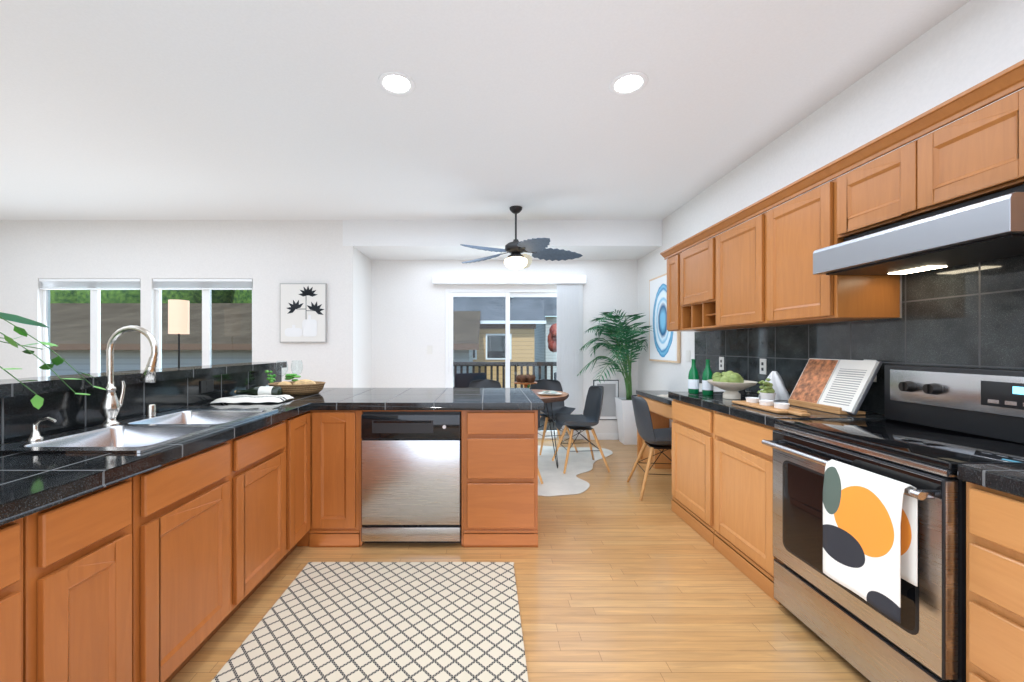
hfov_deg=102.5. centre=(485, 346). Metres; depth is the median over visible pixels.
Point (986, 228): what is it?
range hood
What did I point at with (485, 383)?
dining chair
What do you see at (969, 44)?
wall
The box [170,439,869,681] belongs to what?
floor
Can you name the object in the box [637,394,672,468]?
built-in desk
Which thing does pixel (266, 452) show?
base cabinet
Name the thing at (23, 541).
base cabinet
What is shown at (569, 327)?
vertical blinds
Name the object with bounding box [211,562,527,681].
kitchen rug
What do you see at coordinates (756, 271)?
upper cabinet
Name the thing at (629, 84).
recessed light
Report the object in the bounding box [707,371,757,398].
bowl
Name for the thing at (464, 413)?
base cabinet
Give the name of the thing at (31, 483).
countertop
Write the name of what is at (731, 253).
upper cabinet
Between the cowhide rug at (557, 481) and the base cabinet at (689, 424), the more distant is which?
the cowhide rug at (557, 481)
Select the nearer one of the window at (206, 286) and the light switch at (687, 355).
the light switch at (687, 355)
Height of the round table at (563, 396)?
0.752 m
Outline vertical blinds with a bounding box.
[433,275,585,438]
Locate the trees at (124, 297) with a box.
[50,290,251,302]
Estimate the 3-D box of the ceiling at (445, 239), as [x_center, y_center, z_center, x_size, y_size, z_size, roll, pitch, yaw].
[0.295,-1.380,5.280,3.930,0.420,0.980,0,0,0]
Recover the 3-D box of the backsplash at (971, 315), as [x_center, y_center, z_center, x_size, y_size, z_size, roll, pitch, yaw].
[2.051,-0.087,1.310,0.011,0.879,5.420,0,0,0]
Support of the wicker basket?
on the countertop at (31, 483)
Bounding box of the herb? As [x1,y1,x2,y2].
[265,370,275,385]
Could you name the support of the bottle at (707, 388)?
on the countertop at (1007, 478)
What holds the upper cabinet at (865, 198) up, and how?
attached to the wall at (969, 44)
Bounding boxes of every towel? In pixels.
[211,395,292,402]
[823,459,917,622]
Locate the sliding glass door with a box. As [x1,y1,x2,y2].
[445,289,577,439]
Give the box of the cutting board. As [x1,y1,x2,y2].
[732,397,810,416]
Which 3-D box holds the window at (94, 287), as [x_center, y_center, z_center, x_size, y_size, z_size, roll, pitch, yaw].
[-4.630,-0.180,4.832,1.200,1.220,0.115,0,0,0]
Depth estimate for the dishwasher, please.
2.57 m
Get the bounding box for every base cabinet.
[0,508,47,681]
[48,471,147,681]
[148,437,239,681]
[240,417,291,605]
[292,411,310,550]
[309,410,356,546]
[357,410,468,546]
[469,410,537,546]
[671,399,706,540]
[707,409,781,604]
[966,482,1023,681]
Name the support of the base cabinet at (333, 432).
on the floor
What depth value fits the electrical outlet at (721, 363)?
3.55 m
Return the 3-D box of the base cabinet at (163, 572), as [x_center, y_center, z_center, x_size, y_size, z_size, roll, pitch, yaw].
[-1.411,0.838,1.548,0.622,0.868,0.490,0,0,0]
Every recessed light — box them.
[378,72,414,95]
[609,72,647,95]
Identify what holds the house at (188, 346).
on the ground
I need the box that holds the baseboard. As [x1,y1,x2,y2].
[585,433,618,439]
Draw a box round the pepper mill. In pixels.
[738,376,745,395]
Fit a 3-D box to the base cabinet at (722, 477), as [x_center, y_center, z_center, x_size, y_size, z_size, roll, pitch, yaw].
[1.740,0.837,2.304,0.620,0.866,0.577,0,0,0]
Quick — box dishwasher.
[361,412,460,542]
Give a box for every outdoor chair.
[453,373,485,387]
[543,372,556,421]
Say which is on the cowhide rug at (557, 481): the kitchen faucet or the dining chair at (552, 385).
the dining chair at (552, 385)
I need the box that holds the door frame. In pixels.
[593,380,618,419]
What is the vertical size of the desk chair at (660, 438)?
0.842 m
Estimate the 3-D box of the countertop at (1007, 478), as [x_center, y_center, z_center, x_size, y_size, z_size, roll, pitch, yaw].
[1.738,0.378,0.899,0.636,0.048,4.598,0,0,0]
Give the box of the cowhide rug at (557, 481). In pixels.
[538,445,612,496]
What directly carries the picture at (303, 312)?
attached to the wall at (268, 257)
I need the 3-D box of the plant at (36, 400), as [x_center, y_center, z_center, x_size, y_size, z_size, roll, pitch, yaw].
[-1.721,0.022,1.432,0.354,0.412,0.559,0,0,0]
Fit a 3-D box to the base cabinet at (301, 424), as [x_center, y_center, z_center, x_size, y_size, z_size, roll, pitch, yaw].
[-1.411,0.838,2.431,0.622,0.868,0.295,0,0,0]
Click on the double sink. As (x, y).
(142, 434)
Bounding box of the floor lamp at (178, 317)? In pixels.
[168,299,189,366]
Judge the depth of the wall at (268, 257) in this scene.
4.79 m
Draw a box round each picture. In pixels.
[280,283,326,342]
[649,273,680,362]
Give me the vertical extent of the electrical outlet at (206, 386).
0.075 m
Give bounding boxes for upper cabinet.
[660,247,671,330]
[672,228,707,330]
[708,202,759,327]
[756,168,819,323]
[820,126,899,319]
[900,60,1023,220]
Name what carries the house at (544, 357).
on the ground
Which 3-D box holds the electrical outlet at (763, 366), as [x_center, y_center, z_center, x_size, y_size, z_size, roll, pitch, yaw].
[2.040,0.150,3.020,0.008,0.115,0.070,0,0,0]
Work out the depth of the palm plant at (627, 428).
5.27 m
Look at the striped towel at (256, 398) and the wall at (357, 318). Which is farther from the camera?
the wall at (357, 318)
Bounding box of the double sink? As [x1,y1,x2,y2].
[0,409,277,452]
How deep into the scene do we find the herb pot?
2.52 m
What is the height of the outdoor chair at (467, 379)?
0.820 m
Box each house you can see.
[50,303,480,386]
[453,297,545,387]
[534,297,556,379]
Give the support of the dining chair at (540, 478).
on the cowhide rug at (557, 481)
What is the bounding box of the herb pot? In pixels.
[757,378,775,400]
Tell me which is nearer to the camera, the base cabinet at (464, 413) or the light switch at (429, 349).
the base cabinet at (464, 413)
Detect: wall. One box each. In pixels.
[0,220,342,387]
[1,402,208,444]
[343,246,371,387]
[372,260,637,439]
[638,0,1023,427]
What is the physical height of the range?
1.180 m
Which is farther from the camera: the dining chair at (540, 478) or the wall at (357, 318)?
the wall at (357, 318)
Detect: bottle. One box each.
[688,359,698,393]
[702,359,713,394]
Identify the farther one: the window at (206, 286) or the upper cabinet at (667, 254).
the window at (206, 286)
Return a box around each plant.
[0,312,105,408]
[577,309,653,444]
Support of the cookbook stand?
on the countertop at (1007, 478)
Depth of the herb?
3.16 m
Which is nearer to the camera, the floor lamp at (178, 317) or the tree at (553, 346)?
the floor lamp at (178, 317)
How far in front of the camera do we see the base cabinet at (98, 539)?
1.18 m
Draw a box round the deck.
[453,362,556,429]
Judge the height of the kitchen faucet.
0.435 m
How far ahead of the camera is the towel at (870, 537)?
1.41 m
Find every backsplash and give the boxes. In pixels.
[0,362,286,444]
[695,255,1023,414]
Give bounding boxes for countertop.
[0,388,343,525]
[312,388,544,409]
[636,390,672,404]
[668,392,1023,497]
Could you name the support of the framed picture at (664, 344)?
attached to the wall at (969, 44)
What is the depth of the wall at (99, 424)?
1.81 m
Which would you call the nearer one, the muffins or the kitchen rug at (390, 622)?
the kitchen rug at (390, 622)
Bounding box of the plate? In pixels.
[538,391,561,395]
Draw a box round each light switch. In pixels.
[427,346,431,353]
[686,350,689,361]
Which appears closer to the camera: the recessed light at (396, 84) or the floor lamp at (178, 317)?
the recessed light at (396, 84)
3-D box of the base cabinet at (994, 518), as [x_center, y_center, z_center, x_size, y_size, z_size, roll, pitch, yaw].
[1.740,0.837,0.939,0.620,0.866,0.602,0,0,0]
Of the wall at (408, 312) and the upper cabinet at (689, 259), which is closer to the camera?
the upper cabinet at (689, 259)
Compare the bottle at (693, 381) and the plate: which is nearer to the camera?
the bottle at (693, 381)
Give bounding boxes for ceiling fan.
[460,206,582,280]
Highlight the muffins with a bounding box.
[514,374,536,387]
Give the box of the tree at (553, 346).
[547,323,556,351]
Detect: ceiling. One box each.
[0,0,969,219]
[343,220,661,259]
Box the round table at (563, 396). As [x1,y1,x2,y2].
[531,389,568,467]
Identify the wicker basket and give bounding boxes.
[268,374,325,394]
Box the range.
[762,365,1023,681]
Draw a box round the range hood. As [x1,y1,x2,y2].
[813,184,1023,274]
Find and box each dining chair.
[469,379,500,387]
[530,379,577,454]
[538,410,542,483]
[552,386,609,473]
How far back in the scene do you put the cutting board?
2.25 m
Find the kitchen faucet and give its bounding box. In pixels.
[26,325,157,441]
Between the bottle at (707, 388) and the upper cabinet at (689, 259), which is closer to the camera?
the bottle at (707, 388)
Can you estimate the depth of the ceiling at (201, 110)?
2.46 m
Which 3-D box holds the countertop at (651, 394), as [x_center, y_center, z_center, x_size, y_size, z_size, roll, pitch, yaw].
[1.878,0.521,3.929,0.356,0.047,1.450,0,0,0]
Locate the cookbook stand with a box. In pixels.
[788,358,882,414]
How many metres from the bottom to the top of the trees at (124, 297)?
7.532 m
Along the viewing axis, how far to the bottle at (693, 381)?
3.04 m
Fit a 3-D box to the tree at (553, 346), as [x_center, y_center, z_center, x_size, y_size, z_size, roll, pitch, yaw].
[2.245,1.796,12.025,0.849,4.947,0.620,0,0,0]
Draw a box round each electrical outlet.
[200,380,213,392]
[719,357,723,369]
[760,359,766,374]
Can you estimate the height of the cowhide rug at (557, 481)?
0.004 m
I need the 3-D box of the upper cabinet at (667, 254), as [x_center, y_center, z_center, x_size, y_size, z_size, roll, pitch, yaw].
[1.859,-0.518,3.792,0.368,0.755,0.320,0,0,0]
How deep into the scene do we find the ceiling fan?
4.30 m
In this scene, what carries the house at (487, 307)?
on the ground
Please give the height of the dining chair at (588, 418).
0.842 m
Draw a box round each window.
[39,279,140,376]
[153,279,252,368]
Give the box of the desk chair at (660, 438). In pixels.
[627,395,671,500]
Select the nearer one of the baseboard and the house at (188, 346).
the baseboard
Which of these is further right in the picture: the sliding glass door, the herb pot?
the herb pot

